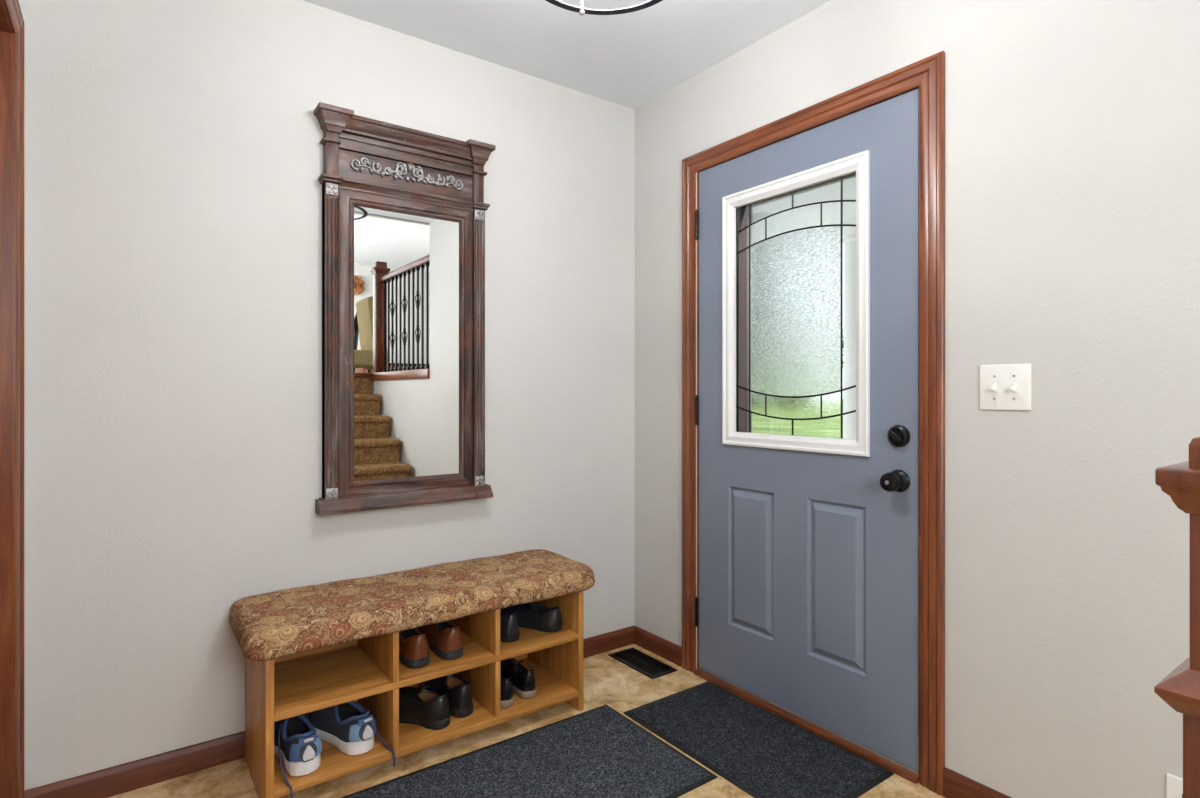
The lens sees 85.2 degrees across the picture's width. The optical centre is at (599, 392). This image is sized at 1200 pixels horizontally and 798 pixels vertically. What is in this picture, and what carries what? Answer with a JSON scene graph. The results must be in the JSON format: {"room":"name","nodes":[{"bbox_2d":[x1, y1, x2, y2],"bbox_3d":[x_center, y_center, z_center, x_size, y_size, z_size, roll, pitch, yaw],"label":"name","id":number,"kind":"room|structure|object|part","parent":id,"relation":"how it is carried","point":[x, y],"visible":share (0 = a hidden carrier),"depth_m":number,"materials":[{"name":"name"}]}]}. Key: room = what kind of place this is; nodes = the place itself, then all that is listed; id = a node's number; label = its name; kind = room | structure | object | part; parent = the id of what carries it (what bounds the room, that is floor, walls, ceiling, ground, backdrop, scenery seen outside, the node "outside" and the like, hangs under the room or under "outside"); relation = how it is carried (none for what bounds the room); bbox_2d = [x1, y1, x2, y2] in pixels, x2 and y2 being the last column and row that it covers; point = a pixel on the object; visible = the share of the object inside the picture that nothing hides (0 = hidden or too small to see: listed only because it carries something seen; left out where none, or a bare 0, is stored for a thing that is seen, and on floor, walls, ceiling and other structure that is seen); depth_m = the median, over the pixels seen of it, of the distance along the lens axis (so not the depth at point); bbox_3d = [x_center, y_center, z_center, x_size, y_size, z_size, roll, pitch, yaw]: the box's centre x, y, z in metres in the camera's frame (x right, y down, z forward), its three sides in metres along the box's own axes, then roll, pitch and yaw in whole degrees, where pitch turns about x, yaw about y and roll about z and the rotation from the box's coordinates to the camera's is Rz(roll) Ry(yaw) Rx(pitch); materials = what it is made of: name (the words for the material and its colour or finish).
{"room":"entryway","nodes":[
{"label":"entryway","id":0,"kind":"room"},
{"bbox_2d":[19,0,634,789],"bbox_3d":[-0.738,-0.025,2.409,2.370,2.540,0.120,0,0,-36],"label":"wall","id":1,"kind":"structure","parent":0,"point":[173,150],"depth_m":2.03,"materials":[{"name":"paint"}]},
{"bbox_2d":[24,625,634,797],"bbox_3d":[-0.693,1.106,2.359,2.116,0.078,0.013,0,0,-36],"label":"baseboard","id":2,"kind":"structure","parent":1,"relation":"attached to","point":[133,775],"depth_m":1.92,"materials":[{"name":"brown wood"}]},
{"bbox_2d":[314,102,495,515],"bbox_3d":[-0.676,-0.269,2.329,0.634,1.344,0.082,0,0,-36],"label":"wall mirror","id":3,"kind":"object","parent":1,"relation":"attached to","point":[404,208],"visible":1,"depth_m":2.32,"materials":[{"name":"brown wood"}]},
{"bbox_3d":[-0.679,0.378,2.333,0.622,0.050,0.072,0,0,-36],"label":"sill","id":4,"kind":"part","parent":3,"relation":"part of","materials":[{"name":"brown wood"}]},
{"bbox_3d":[-0.693,-0.772,2.352,0.494,0.098,0.024,0,0,-36],"label":"frieze panel","id":5,"kind":"part","parent":3,"relation":"part of","materials":[{"name":"brown wood"}]},
{"bbox_2d":[354,206,458,480],"bbox_3d":[-0.687,-0.170,2.344,0.392,0.950,0.003,0,0,-36],"label":"mirror glass","id":6,"kind":"object","parent":3,"relation":"attached to","point":[406,258],"depth_m":2.34,"materials":[{"name":"silver mirror"}]},
{"bbox_3d":[-0.683,-0.167,2.339,0.484,1.044,0.018,0,0,-36],"label":"frame","id":7,"kind":"part","parent":3,"relation":"part of","materials":[{"name":"brown wood"}]},
{"bbox_3d":[-0.681,-0.877,2.336,0.492,0.113,0.064,0,0,-36],"label":"cornice","id":8,"kind":"part","parent":3,"relation":"part of","materials":[{"name":"brown wood"}]},
{"bbox_3d":[-0.685,-0.706,2.342,0.488,0.039,0.050,0,0,-36],"label":"moulding","id":9,"kind":"part","parent":3,"relation":"part of","materials":[{"name":"brown wood"}]},
{"bbox_2d":[108,644,945,797],"bbox_3d":[0.499,1.195,0.712,2.370,0.100,4.320,0,0,-36],"label":"floor","id":10,"kind":"structure","parent":0,"point":[608,681],"depth_m":2.04,"materials":[{"name":"tile"}]},
{"bbox_2d":[229,549,594,797],"bbox_3d":[-0.577,0.885,2.192,1.138,0.520,0.404,0,0,-36],"label":"storage bench","id":11,"kind":"object","parent":10,"relation":"on","point":[305,649],"visible":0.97,"depth_m":2.04,"materials":[{"name":"brown wood"}]},
{"bbox_3d":[-0.994,0.927,1.899,0.021,0.436,0.370,0,0,-36],"label":"panel","id":12,"kind":"part","parent":11,"relation":"part of","materials":[{"name":"brown wood"}]},
{"bbox_2d":[274,713,321,797],"bbox_3d":[-0.902,1.022,1.925,0.120,0.170,0.368,0,0,-40],"label":"sneaker","id":13,"kind":"object","parent":11,"relation":"on","point":[297,745],"visible":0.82,"depth_m":1.84,"materials":[{"name":"blue fabric"}]},
{"bbox_2d":[308,701,394,765],"bbox_3d":[-0.787,1.022,2.016,0.384,0.170,0.120,0,0,41],"label":"sneaker","id":14,"kind":"object","parent":11,"relation":"on","point":[348,726],"visible":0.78,"depth_m":1.96,"materials":[{"name":"blue fabric"}]},
{"bbox_3d":[-0.695,0.912,2.348,1.031,0.406,0.004,0,0,-36],"label":"panel","id":15,"kind":"part","parent":11,"relation":"part of","materials":[{"name":"brown wood"}]},
{"bbox_2d":[229,549,594,660],"bbox_3d":[-0.577,0.668,2.192,1.138,0.088,0.404,0,0,-36],"label":"cushion","id":16,"kind":"object","parent":11,"relation":"on","point":[269,626],"depth_m":2.02,"materials":[{"name":"fabric"}]},
{"bbox_2d":[399,628,429,668],"bbox_3d":[-0.648,0.806,2.164,0.102,0.123,0.292,0,0,-40],"label":"leather shoe","id":17,"kind":"object","parent":11,"relation":"on","point":[413,645],"visible":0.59,"depth_m":2.06,"materials":[{"name":"brown leather"}]},
{"bbox_2d":[399,685,450,729],"bbox_3d":[-0.603,1.014,2.140,0.256,0.115,0.095,0,0,24],"label":"loafer","id":18,"kind":"object","parent":11,"relation":"on","point":[428,709],"visible":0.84,"depth_m":2.09,"materials":[{"name":"black leather"}]},
{"bbox_2d":[274,626,578,721],"bbox_3d":[-0.586,0.878,2.197,0.991,0.020,0.369,0,0,-36],"label":"shelf","id":19,"kind":"object","parent":11,"relation":"attached to","point":[312,680],"depth_m":2.04,"materials":[{"name":"brown wood"}]},
{"bbox_2d":[274,658,578,797],"bbox_3d":[-0.586,1.083,2.197,0.991,0.023,0.369,0,0,-36],"label":"shelf","id":20,"kind":"object","parent":11,"relation":"attached to","point":[552,688],"depth_m":2.06,"materials":[{"name":"brown wood"}]},
{"bbox_2d":[418,620,462,659],"bbox_3d":[-0.550,0.806,2.234,0.102,0.123,0.292,0,0,-34],"label":"leather shoe","id":21,"kind":"object","parent":11,"relation":"on","point":[444,639],"visible":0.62,"depth_m":2.13,"materials":[{"name":"brown leather"}]},
{"bbox_2d":[422,673,472,717],"bbox_3d":[-0.530,1.014,2.255,0.095,0.115,0.282,0,0,-42],"label":"loafer","id":22,"kind":"object","parent":11,"relation":"on","point":[459,692],"visible":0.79,"depth_m":2.16,"materials":[{"name":"black leather"}]},
{"bbox_2d":[500,674,513,707],"bbox_3d":[-0.385,1.023,2.323,0.082,0.098,0.272,0,0,-36],"label":"shoe","id":23,"kind":"object","parent":11,"relation":"on","point":[506,687],"visible":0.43,"depth_m":2.22,"materials":[{"name":"black leather"}]},
{"bbox_2d":[500,608,519,642],"bbox_3d":[-0.380,0.814,2.375,0.097,0.108,0.282,0,0,-37],"label":"shoe","id":24,"kind":"object","parent":11,"relation":"on","point":[509,626],"visible":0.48,"depth_m":2.27,"materials":[{"name":"black leather"}]},
{"bbox_2d":[500,658,535,698],"bbox_3d":[-0.312,1.023,2.391,0.082,0.098,0.272,0,0,-33],"label":"shoe","id":25,"kind":"object","parent":11,"relation":"on","point":[523,680],"visible":0.91,"depth_m":2.31,"materials":[{"name":"black leather"}]},
{"bbox_2d":[503,602,561,632],"bbox_3d":[-0.266,0.819,2.438,0.282,0.098,0.097,0,0,30],"label":"shoe","id":26,"kind":"object","parent":11,"relation":"on","point":[531,615],"visible":0.8,"depth_m":2.38,"materials":[{"name":"black leather"}]},
{"bbox_3d":[-0.176,0.927,2.495,0.021,0.436,0.370,0,0,-36],"label":"panel","id":27,"kind":"part","parent":11,"relation":"part of","materials":[{"name":"brown wood"}]},
{"bbox_2d":[341,705,716,797],"bbox_3d":[-0.200,1.141,1.880,0.956,0.007,0.556,0,0,-36],"label":"door mat","id":28,"kind":"object","parent":10,"relation":"on","point":[599,752],"visible":1,"depth_m":1.97,"materials":[{"name":"grey carpet"}]},
{"bbox_2d":[608,647,677,678],"bbox_3d":[0.178,1.142,2.761,0.139,0.006,0.295,0,0,-36],"label":"floor vent","id":29,"kind":"object","parent":10,"relation":"in","point":[637,660],"visible":1,"depth_m":2.75,"materials":[{"name":"black metal"}]},
{"bbox_2d":[615,649,669,674],"bbox_3d":[0.178,1.142,2.761,0.099,0.004,0.255,0,0,-36],"label":"grille","id":30,"kind":"object","parent":29,"relation":"attached to","point":[645,664],"depth_m":2.75,"materials":[{"name":"black metal"}]},
{"bbox_2d":[623,681,893,797],"bbox_3d":[0.481,1.141,2.139,0.426,0.007,0.772,0,0,-36],"label":"door mat","id":31,"kind":"object","parent":10,"relation":"on","point":[760,752],"visible":1,"depth_m":2.09,"materials":[{"name":"black carpet"}]},
{"bbox_2d":[1154,437,1199,797],"bbox_3d":[0.765,0.597,0.768,0.142,1.096,0.142,0,0,-36],"label":"newel post","id":32,"kind":"object","parent":10,"relation":"on","point":[1180,689],"visible":1,"depth_m":0.77,"materials":[{"name":"brown wood"}]},
{"bbox_3d":[0.765,0.628,0.768,0.090,1.035,0.090,0,0,-36],"label":"post","id":33,"kind":"part","parent":32,"relation":"part of","materials":[{"name":"brown wood"}]},
{"bbox_2d":[303,0,830,109],"bbox_3d":[-0.007,-1.355,1.364,2.420,0.120,2.670,0,0,-36],"label":"ceiling","id":34,"kind":"structure","parent":0,"point":[632,59],"depth_m":2.35,"materials":[{"name":"paint"}]},
{"bbox_2d":[545,0,662,15],"bbox_3d":[0.010,-1.101,1.397,0.378,0.388,0.378,0,0,-36],"label":"ceiling light","id":35,"kind":"object","parent":34,"relation":"attached to","point":[581,10],"visible":1,"depth_m":1.56,"materials":[{"name":"metal"}]},
{"bbox_2d":[635,0,1199,797],"bbox_3d":[1.361,-0.725,1.439,0.120,3.940,3.920,0,0,-36],"label":"wall","id":36,"kind":"structure","parent":0,"point":[1072,127],"depth_m":1.66,"materials":[{"name":"paint"}]},
{"bbox_2d":[634,626,681,666],"bbox_3d":[0.253,1.106,2.846,0.013,0.078,0.314,0,0,-36],"label":"baseboard","id":37,"kind":"structure","parent":36,"relation":"attached to","point":[672,652],"depth_m":2.83,"materials":[{"name":"brown wood"}]},
{"bbox_2d":[695,89,918,771],"bbox_3d":[0.657,0.112,2.287,0.118,2.015,0.919,0,0,-36],"label":"door","id":38,"kind":"structure","parent":36,"relation":"in","point":[807,603],"depth_m":2.21,"materials":[{"name":"blue paint"}]},
{"bbox_3d":[0.539,-0.280,2.499,0.004,0.925,0.090,0,0,-36],"label":"clear pane","id":39,"kind":"part","parent":38,"relation":"part of","materials":[{"name":"clear glass"}]},
{"bbox_3d":[0.681,-0.277,2.305,0.004,0.587,0.390,0,0,-36],"label":"textured pane","id":40,"kind":"part","parent":38,"relation":"part of","materials":[{"name":"clear glass"}]},
{"bbox_3d":[0.681,0.044,2.305,0.004,0.102,0.390,0,0,-36],"label":"band pane","id":41,"kind":"part","parent":38,"relation":"part of","materials":[{"name":"clear glass"}]},
{"bbox_3d":[0.681,-0.600,2.305,0.004,0.100,0.390,0,0,-36],"label":"band pane","id":42,"kind":"part","parent":38,"relation":"part of","materials":[{"name":"clear glass"}]},
{"bbox_3d":[0.666,-0.279,2.297,0.025,0.961,0.616,0,0,-36],"label":"glass frame","id":43,"kind":"part","parent":38,"relation":"part of","materials":[{"name":"white paint"}]},
{"bbox_2d":[738,172,855,432],"bbox_3d":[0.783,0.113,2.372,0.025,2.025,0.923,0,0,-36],"label":"window","id":44,"kind":"structure","parent":38,"relation":"in","point":[743,258],"depth_m":2.62,"materials":[{"name":"clear glass"}]},
{"bbox_3d":[0.877,0.267,1.950,0.070,0.068,0.068,0,0,-36],"label":"knob","id":45,"kind":"part","parent":38,"relation":"part of","materials":[{"name":"black metal"}]},
{"bbox_2d":[682,51,944,795],"bbox_3d":[0.706,0.088,2.319,0.142,2.114,1.072,0,0,-36],"label":"trim","id":46,"kind":"structure","parent":36,"relation":"attached to","point":[927,75],"depth_m":1.92,"materials":[{"name":"brown wood"}]},
{"bbox_2d":[943,767,1011,797],"bbox_3d":[1.260,1.106,1.465,0.013,0.078,0.961,0,0,-36],"label":"baseboard","id":47,"kind":"structure","parent":36,"relation":"attached to","point":[955,785],"depth_m":1.81,"materials":[{"name":"brown wood"}]},
{"bbox_2d":[980,364,1030,410],"bbox_3d":[1.066,-0.013,1.723,0.022,0.122,0.125,0,0,-36],"label":"light switch","id":48,"kind":"object","parent":36,"relation":"attached to","point":[1003,386],"visible":1,"depth_m":1.72,"materials":[{"name":"white plastic"}]},
{"bbox_2d":[1166,773,1182,797],"bbox_3d":[1.287,0.910,1.431,0.009,0.116,0.070,0,0,-36],"label":"power outlet","id":49,"kind":"object","parent":36,"relation":"attached to","point":[1174,784],"visible":0.64,"depth_m":1.45,"materials":[{"name":"white plastic"}]},
{"bbox_2d":[1177,789,1182,797],"bbox_3d":[1.285,0.888,1.430,0.002,0.032,0.032,0,0,-36],"label":"receptacle","id":50,"kind":"object","parent":49,"relation":"attached to","point":[1179,791],"depth_m":1.44,"materials":[{"name":"white plastic"}]},
{"bbox_3d":[-0.836,-0.025,0.654,0.124,2.540,2.600,0,0,-36],"label":"wall","id":51,"kind":"structure","parent":0,"visible":0},
{"bbox_2d":[0,0,23,797],"bbox_3d":[-1.289,0.086,1.290,0.142,2.118,0.922,0,0,-36],"label":"trim","id":52,"kind":"structure","parent":51,"relation":"attached to","point":[11,18],"depth_m":1.63,"materials":[{"name":"brown wood"}]},
{"label":"outside","id":53,"kind":"structure","parent":0,"visible":0},
{"bbox_2d":[752,399,843,437],"bbox_3d":[31.014,1.495,62.613,119.880,0.300,180.000,0,0,-36],"label":"lawn","id":54,"kind":"structure","parent":53,"point":[827,427],"depth_m":25.65,"materials":[{"name":"green plant"}]},
{"bbox_3d":[1.863,1.270,4.571,4.380,0.170,5.450,0,0,-36],"label":"floor","id":55,"kind":"structure","parent":54,"relation":"on","visible":0},
{"bbox_2d":[843,217,855,438],"bbox_3d":[1.507,0.090,3.854,0.200,2.190,0.200,0,0,-36],"label":"porch column","id":56,"kind":"structure","parent":55,"relation":"on","point":[849,232],"depth_m":3.81,"materials":[{"name":"white paint"}]},
{"bbox_2d":[752,177,855,222],"bbox_3d":[1.289,-1.120,4.153,0.200,0.230,5.450,0,0,-36],"label":"beam","id":57,"kind":"structure","parent":56,"relation":"on","point":[831,192],"depth_m":3.94,"materials":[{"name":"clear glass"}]}
]}

